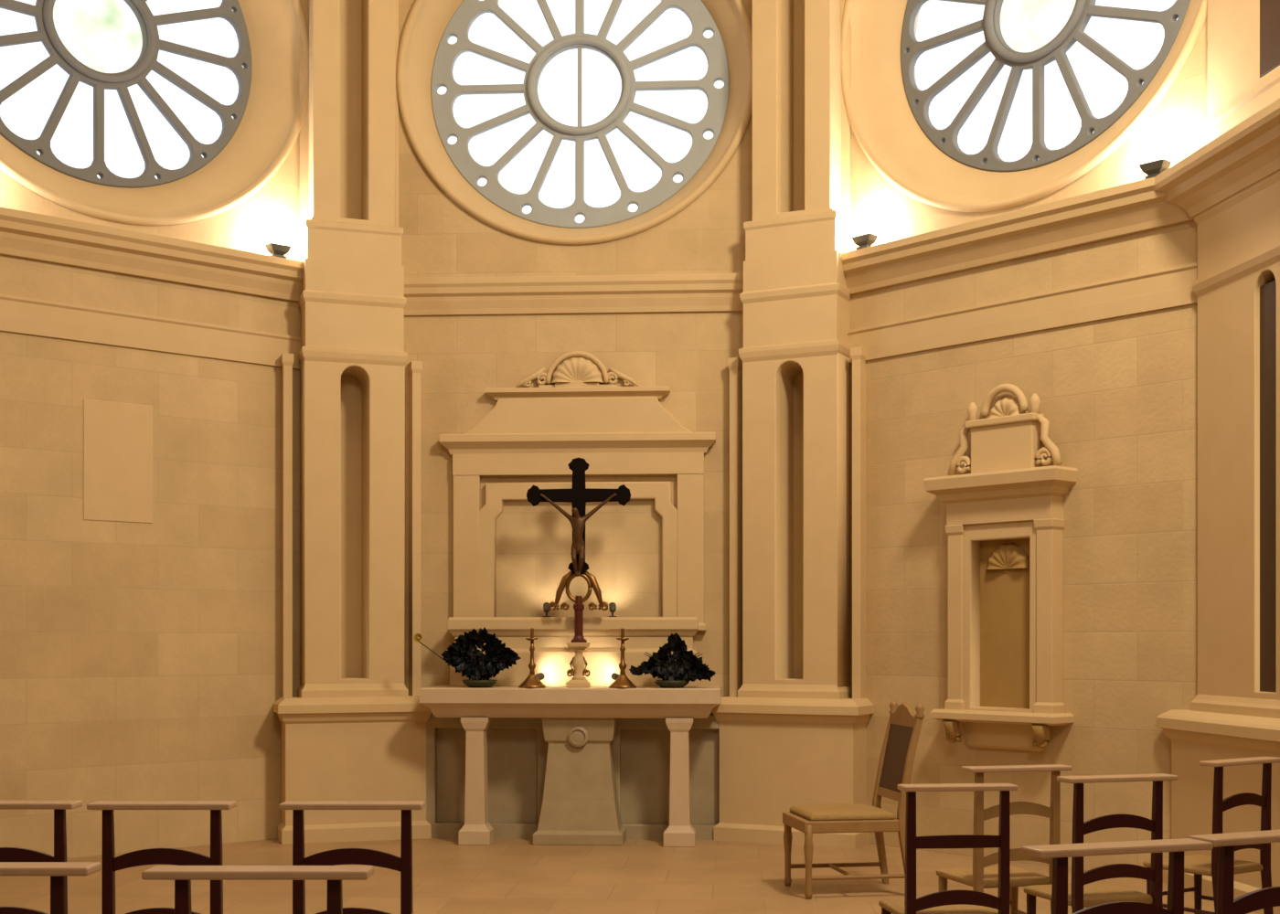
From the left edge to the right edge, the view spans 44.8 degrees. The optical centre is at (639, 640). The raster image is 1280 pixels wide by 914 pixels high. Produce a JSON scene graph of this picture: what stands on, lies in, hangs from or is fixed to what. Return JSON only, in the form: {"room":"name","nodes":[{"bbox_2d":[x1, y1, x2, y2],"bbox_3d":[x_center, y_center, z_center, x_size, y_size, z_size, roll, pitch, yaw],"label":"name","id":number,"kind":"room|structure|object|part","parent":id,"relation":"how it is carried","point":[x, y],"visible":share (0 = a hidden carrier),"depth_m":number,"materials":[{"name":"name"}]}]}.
{"room":"house of worship","nodes":[
{"label":"house of worship","id":0,"kind":"room"},
{"bbox_2d":[0,132,300,858],"bbox_3d":[-3.811,-2.800,11.041,4.040,8.600,0.420,0,0,-41],"label":"wall","id":1,"kind":"structure","parent":0,"point":[139,661],"depth_m":11.04,"materials":[{"name":"stone"}]},
{"bbox_2d":[83,398,152,522],"bbox_3d":[-3.655,-1.248,10.894,0.500,0.835,0.007,0,0,-41],"label":"tablet","id":2,"kind":"object","parent":1,"relation":"attached to","point":[118,436],"visible":1,"depth_m":10.88,"materials":[{"name":"stone"}]},
{"bbox_2d":[0,293,301,369],"bbox_3d":[-3.666,-2.180,10.876,2.900,0.240,0.060,0,0,-41],"label":"trim","id":3,"kind":"structure","parent":1,"relation":"attached to","point":[19,314],"depth_m":10.98,"materials":[{"name":"stone"}]},
{"bbox_2d":[0,206,303,302],"bbox_3d":[-3.623,-2.705,10.828,2.900,0.270,0.190,0,0,-41],"label":"trim","id":4,"kind":"structure","parent":1,"relation":"attached to","point":[23,234],"depth_m":10.92,"materials":[{"name":"stone"}]},
{"bbox_2d":[264,242,291,258],"bbox_3d":[-2.695,-2.888,11.575,0.170,0.095,0.100,0,0,-41],"label":"uplight","id":5,"kind":"object","parent":4,"relation":"on","point":[280,250],"visible":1,"depth_m":11.54,"materials":[{"name":"grey metal"}]},
{"bbox_2d":[0,0,309,225],"bbox_3d":[-3.793,-4.370,11.020,3.060,2.892,0.455,0,0,-41],"label":"window","id":6,"kind":"structure","parent":1,"relation":"in","point":[268,112],"depth_m":11.40,"materials":[{"name":"stone"}]},
{"bbox_2d":[273,0,431,844],"bbox_3d":[-2.205,-2.804,11.873,1.166,8.608,0.700,0,0,-19],"label":"pillar","id":7,"kind":"structure","parent":1,"relation":"attached to","point":[353,730],"depth_m":11.71,"materials":[{"name":"stone"}]},
{"bbox_2d":[398,0,752,714],"bbox_3d":[-0.482,-2.800,12.210,3.930,8.600,0.420,0,0,4],"label":"wall","id":8,"kind":"structure","parent":0,"point":[688,353],"depth_m":12.01,"materials":[{"name":"stone"}]},
{"bbox_2d":[404,272,743,315],"bbox_3d":[-0.498,-2.655,11.955,2.750,0.270,0.130,0,0,4],"label":"trim","id":9,"kind":"structure","parent":8,"relation":"attached to","point":[678,293],"depth_m":11.93,"materials":[{"name":"stone"}]},
{"bbox_2d":[396,0,752,245],"bbox_3d":[-0.484,-4.370,12.182,2.800,2.646,0.455,0,0,4],"label":"window","id":10,"kind":"structure","parent":8,"relation":"in","point":[426,59],"depth_m":12.23,"materials":[{"name":"stone"}]},
{"bbox_2d":[439,351,715,630],"bbox_3d":[-0.479,-1.138,11.940,2.119,2.167,0.132,0,0,4],"label":"reredos","id":11,"kind":"object","parent":8,"relation":"attached to","point":[617,431],"visible":0.96,"depth_m":11.91,"materials":[{"name":"stone"}]},
{"bbox_3d":[-0.479,-1.892,11.944,1.418,0.085,0.110,0,0,3],"label":"cornice","id":12,"kind":"part","parent":11,"relation":"part of","materials":[{"name":"stone"}]},
{"bbox_3d":[-0.479,-1.507,11.936,2.119,0.148,0.125,0,0,3],"label":"cornice","id":13,"kind":"part","parent":11,"relation":"part of","materials":[{"name":"stone"}]},
{"bbox_3d":[-0.478,-0.633,11.969,1.541,1.157,0.075,0,0,3],"label":"frame","id":14,"kind":"part","parent":11,"relation":"part of","materials":[{"name":"stone"}]},
{"bbox_2d":[0,838,1257,913],"bbox_3d":[-1.004,1.550,3.766,11.400,0.100,18.500,0,0,4],"label":"floor","id":15,"kind":"structure","parent":0,"point":[506,876],"depth_m":9.60,"materials":[{"name":"stone"}]},
{"bbox_2d":[0,800,82,913],"bbox_3d":[-2.239,1.036,5.677,0.500,0.927,0.463,0,0,0],"label":"chair","id":16,"kind":"object","parent":15,"relation":"on","point":[59,807],"visible":0.84,"depth_m":5.48,"materials":[{"name":"brown wood"}]},
{"bbox_3d":[-2.049,1.048,5.487,0.040,0.905,0.064,0,0,0],"label":"post","id":17,"kind":"part","parent":16,"relation":"part of","materials":[{"name":"red wood"}]},
{"bbox_2d":[0,862,101,913],"bbox_3d":[-1.668,1.036,4.137,0.560,0.927,0.463,0,0,0],"label":"chair","id":18,"kind":"object","parent":15,"relation":"on","point":[58,872],"visible":1,"depth_m":3.94,"materials":[{"name":"brown wood"}]},
{"bbox_3d":[-1.478,1.048,3.947,0.040,0.905,0.064,0,0,0],"label":"post","id":19,"kind":"part","parent":18,"relation":"part of","materials":[{"name":"red wood"}]},
{"bbox_2d":[86,800,236,913],"bbox_3d":[-1.683,1.036,5.657,0.500,0.927,0.463,0,0,0],"label":"chair","id":20,"kind":"object","parent":15,"relation":"on","point":[111,864],"visible":0.97,"depth_m":5.46,"materials":[{"name":"brown wood"}]},
{"bbox_3d":[-1.873,1.048,5.467,0.040,0.905,0.064,0,0,0],"label":"post","id":21,"kind":"part","parent":20,"relation":"part of","materials":[{"name":"red wood"}]},
{"bbox_3d":[-1.493,1.048,5.467,0.040,0.905,0.064,0,0,0],"label":"post","id":22,"kind":"part","parent":20,"relation":"part of","materials":[{"name":"red wood"}]},
{"bbox_2d":[141,865,373,913],"bbox_3d":[-0.954,1.036,4.077,0.560,0.927,0.464,0,0,0],"label":"chair","id":23,"kind":"object","parent":15,"relation":"on","point":[182,876],"visible":1,"depth_m":3.87,"materials":[{"name":"brown wood"}]},
{"bbox_3d":[-1.144,1.048,3.887,0.040,0.905,0.064,0,0,0],"label":"post","id":24,"kind":"part","parent":23,"relation":"part of","materials":[{"name":"red wood"}]},
{"bbox_3d":[-0.764,1.048,3.887,0.040,0.905,0.064,0,0,0],"label":"post","id":25,"kind":"part","parent":23,"relation":"part of","materials":[{"name":"red wood"}]},
{"bbox_2d":[278,800,425,913],"bbox_3d":[-1.012,1.036,5.657,0.500,0.927,0.464,0,0,0],"label":"chair","id":26,"kind":"object","parent":15,"relation":"on","point":[403,864],"visible":0.94,"depth_m":5.46,"materials":[{"name":"brown wood"}]},
{"bbox_3d":[-1.202,1.048,5.467,0.040,0.905,0.064,0,0,0],"label":"post","id":27,"kind":"part","parent":26,"relation":"part of","materials":[{"name":"red wood"}]},
{"bbox_3d":[-0.822,1.048,5.467,0.040,0.905,0.064,0,0,0],"label":"post","id":28,"kind":"part","parent":26,"relation":"part of","materials":[{"name":"red wood"}]},
{"bbox_2d":[419,684,721,847],"bbox_3d":[-0.482,0.930,11.617,2.387,1.160,0.758,0,0,4],"label":"altar","id":29,"kind":"object","parent":15,"relation":"on","point":[549,765],"visible":1,"depth_m":11.42,"materials":[{"name":"stone"}]},
{"bbox_2d":[412,627,521,687],"bbox_3d":[-1.270,0.127,11.420,0.794,0.446,0.273,0,0,4],"label":"foliage arrangement","id":30,"kind":"object","parent":29,"relation":"on","point":[463,655],"visible":1,"depth_m":11.36,"materials":[{"name":"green plant"}]},
{"bbox_3d":[-1.633,-0.014,11.406,0.072,0.074,0.044,0,0,3],"label":"flower","id":31,"kind":"part","parent":30,"relation":"part of","materials":[{"name":"yellow plant"}]},
{"bbox_2d":[462,679,497,687],"bbox_3d":[-1.176,0.323,11.421,0.260,0.055,0.260,0,0,3],"label":"bowl","id":32,"kind":"object","parent":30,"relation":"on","point":[474,683],"depth_m":11.33,"materials":[{"name":"green ceramic"}]},
{"bbox_3d":[-1.207,1.035,11.442,0.230,0.930,0.200,0,0,3],"label":"leg","id":33,"kind":"part","parent":29,"relation":"part of","materials":[{"name":"stone"}]},
{"bbox_2d":[518,628,545,688],"bbox_3d":[-0.788,0.133,11.357,0.200,0.435,0.200,0,0,4],"label":"candlestick","id":34,"kind":"object","parent":29,"relation":"on","point":[531,681],"visible":1,"depth_m":11.33,"materials":[{"name":"gold metal"}]},
{"bbox_3d":[-0.788,0.131,11.357,0.060,0.242,0.060,0,0,3],"label":"stem","id":35,"kind":"part","parent":34,"relation":"part of","materials":[{"name":"gold metal"}]},
{"bbox_2d":[530,628,533,638],"bbox_3d":[-0.788,-0.048,11.357,0.026,0.075,0.026,0,0,3],"label":"socket","id":36,"kind":"object","parent":34,"relation":"attached to","point":[531,629],"depth_m":11.35,"materials":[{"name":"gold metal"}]},
{"bbox_2d":[535,672,544,680],"bbox_3d":[-0.749,0.297,11.509,0.059,0.106,0.083,0,0,39],"label":"spotlight","id":37,"kind":"object","parent":29,"relation":"on","point":[540,676],"visible":0.45,"depth_m":11.49,"materials":[{"name":"grey metal"}]},
{"bbox_2d":[448,617,698,686],"bbox_3d":[-0.502,0.090,11.740,1.883,0.520,0.160,0,0,4],"label":"gradine","id":38,"kind":"object","parent":29,"relation":"on","point":[552,656],"visible":0.73,"depth_m":11.68,"materials":[{"name":"stone"}]},
{"bbox_2d":[543,602,550,617],"bbox_3d":[-0.706,-0.227,11.759,0.060,0.114,0.085,0,0,4],"label":"spotlight","id":39,"kind":"object","parent":38,"relation":"on","point":[546,606],"visible":0.94,"depth_m":11.73,"materials":[{"name":"grey metal"}]},
{"bbox_2d":[448,617,698,636],"bbox_3d":[-0.502,-0.100,11.740,1.883,0.140,0.160,0,0,3],"label":"shelf","id":40,"kind":"object","parent":38,"relation":"attached to","point":[501,626],"depth_m":11.67,"materials":[{"name":"stone"}]},
{"bbox_2d":[608,602,616,617],"bbox_3d":[-0.207,-0.227,11.729,0.060,0.114,0.085,0,0,4],"label":"spotlight","id":41,"kind":"object","parent":38,"relation":"on","point":[612,606],"visible":1,"depth_m":11.71,"materials":[{"name":"grey metal"}]},
{"bbox_2d":[565,642,591,687],"bbox_3d":[-0.456,0.185,11.557,0.178,0.330,0.170,0,0,4],"label":"stand","id":42,"kind":"object","parent":29,"relation":"on","point":[579,662],"visible":1,"depth_m":11.52,"materials":[{"name":"stone"}]},
{"bbox_2d":[526,458,630,642],"bbox_3d":[-0.457,-0.667,11.528,0.780,1.374,0.178,0,0,4],"label":"crucifix","id":43,"kind":"object","parent":42,"relation":"on","point":[578,495],"visible":1,"depth_m":11.53,"materials":[{"name":"brown wood"}]},
{"bbox_2d":[611,672,618,680],"bbox_3d":[-0.172,0.297,11.474,0.058,0.106,0.082,0,0,-35],"label":"spotlight","id":44,"kind":"object","parent":29,"relation":"on","point":[614,676],"visible":0.44,"depth_m":11.46,"materials":[{"name":"grey metal"}]},
{"bbox_2d":[608,628,636,688],"bbox_3d":[-0.127,0.133,11.316,0.200,0.435,0.200,0,0,4],"label":"candlestick","id":45,"kind":"object","parent":29,"relation":"on","point":[622,681],"visible":1,"depth_m":11.29,"materials":[{"name":"gold metal"}]},
{"bbox_3d":[-0.127,0.131,11.316,0.060,0.242,0.060,0,0,3],"label":"stem","id":46,"kind":"part","parent":45,"relation":"part of","materials":[{"name":"gold metal"}]},
{"bbox_2d":[620,628,624,638],"bbox_3d":[-0.127,-0.048,11.316,0.026,0.075,0.026,0,0,3],"label":"socket","id":47,"kind":"object","parent":45,"relation":"attached to","point":[622,629],"depth_m":11.31,"materials":[{"name":"gold metal"}]},
{"bbox_2d":[629,633,715,688],"bbox_3d":[0.234,0.148,11.324,0.640,0.404,0.280,0,0,4],"label":"foliage arrangement","id":48,"kind":"object","parent":29,"relation":"on","point":[676,670],"visible":1,"depth_m":11.26,"materials":[{"name":"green plant"}]},
{"bbox_2d":[654,680,689,688],"bbox_3d":[0.233,0.323,11.334,0.260,0.055,0.260,0,0,3],"label":"bowl","id":49,"kind":"object","parent":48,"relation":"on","point":[663,684],"depth_m":11.25,"materials":[{"name":"green ceramic"}]},
{"bbox_3d":[0.290,1.035,11.351,0.230,0.930,0.200,0,0,3],"label":"leg","id":50,"kind":"part","parent":29,"relation":"part of","materials":[{"name":"stone"}]},
{"bbox_2d":[782,701,924,899],"bbox_3d":[1.268,0.938,9.281,0.727,1.125,0.536,0,0,-9],"label":"chair","id":51,"kind":"object","parent":15,"relation":"on","point":[901,741],"visible":0.93,"depth_m":9.16,"materials":[{"name":"brown wood"}]},
{"bbox_3d":[0.900,1.285,9.466,0.055,0.430,0.056,0,0,-9],"label":"leg","id":52,"kind":"part","parent":51,"relation":"part of","materials":[{"name":"brown wood"}]},
{"bbox_3d":[0.976,1.285,8.992,0.055,0.430,0.056,0,0,-9],"label":"leg","id":53,"kind":"part","parent":51,"relation":"part of","materials":[{"name":"brown wood"}]},
{"bbox_3d":[1.200,1.085,9.270,0.590,0.070,0.520,0,0,-9],"label":"seat frame","id":54,"kind":"part","parent":51,"relation":"part of","materials":[{"name":"brown wood"}]},
{"bbox_2d":[789,803,895,821],"bbox_3d":[1.200,1.026,9.270,0.513,0.052,0.496,0,0,-9],"label":"seat cushion","id":55,"kind":"object","parent":51,"relation":"on","point":[858,812],"depth_m":9.08,"materials":[{"name":"beige fabric"}]},
{"bbox_3d":[1.504,0.980,9.561,0.151,1.040,0.048,0,0,-9],"label":"post","id":56,"kind":"part","parent":51,"relation":"part of","materials":[{"name":"brown wood"}]},
{"bbox_3d":[1.506,0.925,9.319,0.038,0.050,0.480,0,0,-9],"label":"rail","id":57,"kind":"part","parent":51,"relation":"part of","materials":[{"name":"brown wood"}]},
{"bbox_3d":[1.550,0.700,9.325,0.102,0.400,0.460,0,0,-9],"label":"panel","id":58,"kind":"part","parent":51,"relation":"part of","materials":[{"name":"brown leather"}]},
{"bbox_3d":[1.590,0.450,9.332,0.030,0.142,0.492,0,0,-9],"label":"crest rail","id":59,"kind":"part","parent":51,"relation":"part of","materials":[{"name":"brown wood"}]},
{"bbox_3d":[1.579,0.980,9.087,0.151,1.040,0.048,0,0,-9],"label":"post","id":60,"kind":"part","parent":51,"relation":"part of","materials":[{"name":"brown wood"}]},
{"bbox_2d":[878,783,1017,913],"bbox_3d":[1.237,1.036,6.326,0.460,0.927,0.463,0,0,-6],"label":"chair","id":61,"kind":"object","parent":15,"relation":"on","point":[956,901],"visible":1,"depth_m":6.13,"materials":[{"name":"brown wood"}]},
{"bbox_3d":[1.032,1.300,6.509,0.042,0.400,0.042,0,0,-6],"label":"leg","id":62,"kind":"part","parent":61,"relation":"part of","materials":[{"name":"red wood"}]},
{"bbox_3d":[1.068,1.048,6.117,0.040,0.905,0.064,0,0,-6],"label":"post","id":63,"kind":"part","parent":61,"relation":"part of","materials":[{"name":"red wood"}]},
{"bbox_3d":[1.234,1.105,6.353,0.424,0.040,0.408,0,0,-6],"label":"seat","id":64,"kind":"part","parent":61,"relation":"part of","materials":[{"name":"beige wicker"}]},
{"bbox_3d":[1.446,1.048,6.157,0.040,0.905,0.064,0,0,-6],"label":"post","id":65,"kind":"part","parent":61,"relation":"part of","materials":[{"name":"red wood"}]},
{"bbox_2d":[936,764,1072,913],"bbox_3d":[1.666,1.036,7.221,0.500,0.927,0.464,0,0,-14],"label":"chair","id":66,"kind":"object","parent":15,"relation":"on","point":[980,877],"visible":0.77,"depth_m":7.05,"materials":[{"name":"brown wood"}]},
{"bbox_3d":[1.437,1.300,7.374,0.042,0.400,0.042,0,0,-14],"label":"leg","id":67,"kind":"part","parent":66,"relation":"part of","materials":[{"name":"brown wood"}]},
{"bbox_3d":[1.527,1.048,6.992,0.040,0.905,0.064,0,0,-14],"label":"post","id":68,"kind":"part","parent":66,"relation":"part of","materials":[{"name":"brown wood"}]},
{"bbox_3d":[1.659,1.105,7.248,0.424,0.040,0.408,0,0,-14],"label":"seat","id":69,"kind":"part","parent":66,"relation":"part of","materials":[{"name":"beige wicker"}]},
{"bbox_3d":[1.796,1.300,7.463,0.042,0.400,0.042,0,0,-14],"label":"leg","id":70,"kind":"part","parent":66,"relation":"part of","materials":[{"name":"brown wood"}]},
{"bbox_3d":[1.896,1.048,7.083,0.040,0.905,0.064,0,0,-14],"label":"post","id":71,"kind":"part","parent":66,"relation":"part of","materials":[{"name":"brown wood"}]},
{"bbox_2d":[1023,773,1177,913],"bbox_3d":[1.963,1.036,6.720,0.520,0.927,0.464,0,0,-16],"label":"chair","id":72,"kind":"object","parent":15,"relation":"on","point":[1083,891],"visible":0.93,"depth_m":6.55,"materials":[{"name":"brown wood"}]},
{"bbox_3d":[1.729,1.300,6.864,0.042,0.400,0.042,0,0,-16],"label":"leg","id":73,"kind":"part","parent":72,"relation":"part of","materials":[{"name":"red wood"}]},
{"bbox_3d":[1.832,1.048,6.485,0.040,0.905,0.064,0,0,-16],"label":"post","id":74,"kind":"part","parent":72,"relation":"part of","materials":[{"name":"red wood"}]},
{"bbox_3d":[1.955,1.105,6.746,0.424,0.040,0.408,0,0,-16],"label":"seat","id":75,"kind":"part","parent":72,"relation":"part of","materials":[{"name":"beige wicker"}]},
{"bbox_3d":[2.197,1.048,6.590,0.040,0.905,0.064,0,0,-16],"label":"post","id":76,"kind":"part","parent":72,"relation":"part of","materials":[{"name":"red wood"}]},
{"bbox_2d":[1021,838,1213,913],"bbox_3d":[1.284,1.036,4.528,0.560,0.927,0.464,0,0,-18],"label":"chair","id":77,"kind":"object","parent":15,"relation":"on","point":[1060,854],"visible":1,"depth_m":4.33,"materials":[{"name":"brown wood"}]},
{"bbox_3d":[1.162,1.048,4.289,0.040,0.905,0.064,0,0,-18],"label":"post","id":78,"kind":"part","parent":77,"relation":"part of","materials":[{"name":"red wood"}]},
{"bbox_3d":[1.523,1.048,4.407,0.040,0.905,0.064,0,0,-18],"label":"post","id":79,"kind":"part","parent":77,"relation":"part of","materials":[{"name":"red wood"}]},
{"bbox_2d":[1142,757,1279,913],"bbox_3d":[2.785,1.036,7.596,0.520,0.927,0.464,0,0,-34],"label":"chair","id":80,"kind":"object","parent":15,"relation":"on","point":[1198,865],"visible":0.73,"depth_m":7.48,"materials":[{"name":"brown wood"}]},
{"bbox_3d":[2.518,1.300,7.662,0.042,0.400,0.042,0,0,-34],"label":"leg","id":81,"kind":"part","parent":80,"relation":"part of","materials":[{"name":"red wood"}]},
{"bbox_3d":[2.825,1.300,7.869,0.042,0.400,0.042,0,0,-34],"label":"leg","id":82,"kind":"part","parent":80,"relation":"part of","materials":[{"name":"red wood"}]},
{"bbox_3d":[2.769,1.105,7.619,0.424,0.040,0.408,0,0,-34],"label":"seat","id":83,"kind":"part","parent":80,"relation":"part of","materials":[{"name":"beige wicker"}]},
{"bbox_3d":[2.733,1.048,7.333,0.040,0.905,0.064,0,0,-34],"label":"post","id":84,"kind":"part","parent":80,"relation":"part of","materials":[{"name":"red wood"}]},
{"bbox_3d":[3.048,1.048,7.546,0.040,0.905,0.064,0,0,-34],"label":"post","id":85,"kind":"part","parent":80,"relation":"part of","materials":[{"name":"red wood"}]},
{"bbox_2d":[1188,830,1279,913],"bbox_3d":[1.809,1.036,4.781,0.560,0.927,0.463,0,0,-24],"label":"chair","id":86,"kind":"object","parent":15,"relation":"on","point":[1265,898],"visible":0.9,"depth_m":4.53,"materials":[{"name":"brown wood"}]},
{"bbox_3d":[1.712,1.048,4.531,0.040,0.905,0.064,0,0,-24],"label":"post","id":87,"kind":"part","parent":86,"relation":"part of","materials":[{"name":"red wood"}]},
{"bbox_2d":[849,15,1207,871],"bbox_3d":[2.680,-2.800,10.644,0.420,8.600,4.040,0,0,-41],"label":"wall","id":88,"kind":"structure","parent":0,"point":[1118,396],"depth_m":10.15,"materials":[{"name":"stone"}]},
{"bbox_2d":[710,0,873,849],"bbox_3d":[1.187,-2.804,11.666,1.166,8.608,0.700,0,0,26],"label":"pillar","id":89,"kind":"structure","parent":88,"relation":"attached to","point":[793,725],"depth_m":11.51,"materials":[{"name":"stone"}]},
{"bbox_2d":[922,384,1077,751],"bbox_3d":[2.407,-0.494,10.443,0.265,2.468,1.060,0,0,-42],"label":"wall niche","id":90,"kind":"object","parent":88,"relation":"attached to","point":[1004,528],"visible":1,"depth_m":10.46,"materials":[{"name":"stone"}]},
{"bbox_3d":[2.461,-0.140,10.491,0.120,1.344,0.824,0,0,-41],"label":"frame","id":91,"kind":"part","parent":90,"relation":"part of","materials":[{"name":"stone"}]},
{"bbox_3d":[2.405,-0.955,10.441,0.260,0.330,1.060,0,0,-41],"label":"cornice","id":92,"kind":"part","parent":90,"relation":"part of","materials":[{"name":"stone"}]},
{"bbox_3d":[2.420,0.520,10.454,0.220,0.080,1.000,0,0,-41],"label":"sill","id":93,"kind":"part","parent":90,"relation":"part of","materials":[{"name":"stone"}]},
{"bbox_2d":[841,177,1194,295],"bbox_3d":[2.466,-2.705,10.455,0.190,0.270,2.900,0,0,-41],"label":"trim","id":94,"kind":"structure","parent":88,"relation":"attached to","point":[1132,208],"depth_m":10.37,"materials":[{"name":"stone"}]},
{"bbox_2d":[852,233,877,249],"bbox_3d":[1.637,-2.888,11.310,0.100,0.095,0.170,0,0,-41],"label":"uplight","id":95,"kind":"object","parent":94,"relation":"on","point":[865,240],"visible":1,"depth_m":11.27,"materials":[{"name":"grey metal"}]},
{"bbox_2d":[1138,159,1172,179],"bbox_3d":[3.174,-2.888,9.572,0.100,0.095,0.170,0,0,-42],"label":"uplight","id":96,"kind":"object","parent":94,"relation":"on","point":[1152,169],"visible":0.88,"depth_m":9.54,"materials":[{"name":"grey metal"}]},
{"bbox_2d":[847,262,1197,363],"bbox_3d":[2.515,-2.180,10.498,0.060,0.240,2.900,0,0,-41],"label":"trim","id":97,"kind":"structure","parent":88,"relation":"attached to","point":[1170,287],"depth_m":10.35,"materials":[{"name":"stone"}]},
{"bbox_2d":[841,0,1207,212],"bbox_3d":[2.659,-4.370,10.626,0.455,2.892,3.060,0,0,-41],"label":"window","id":98,"kind":"structure","parent":88,"relation":"in","point":[888,113],"depth_m":10.96,"materials":[{"name":"stone"}]},
{"bbox_2d":[1153,0,1279,913],"bbox_3d":[3.653,-2.804,8.702,0.750,8.608,1.950,0,0,-8],"label":"pillar","id":99,"kind":"structure","parent":88,"relation":"attached to","point":[1230,186],"depth_m":8.93,"materials":[{"name":"stone"}]}
]}

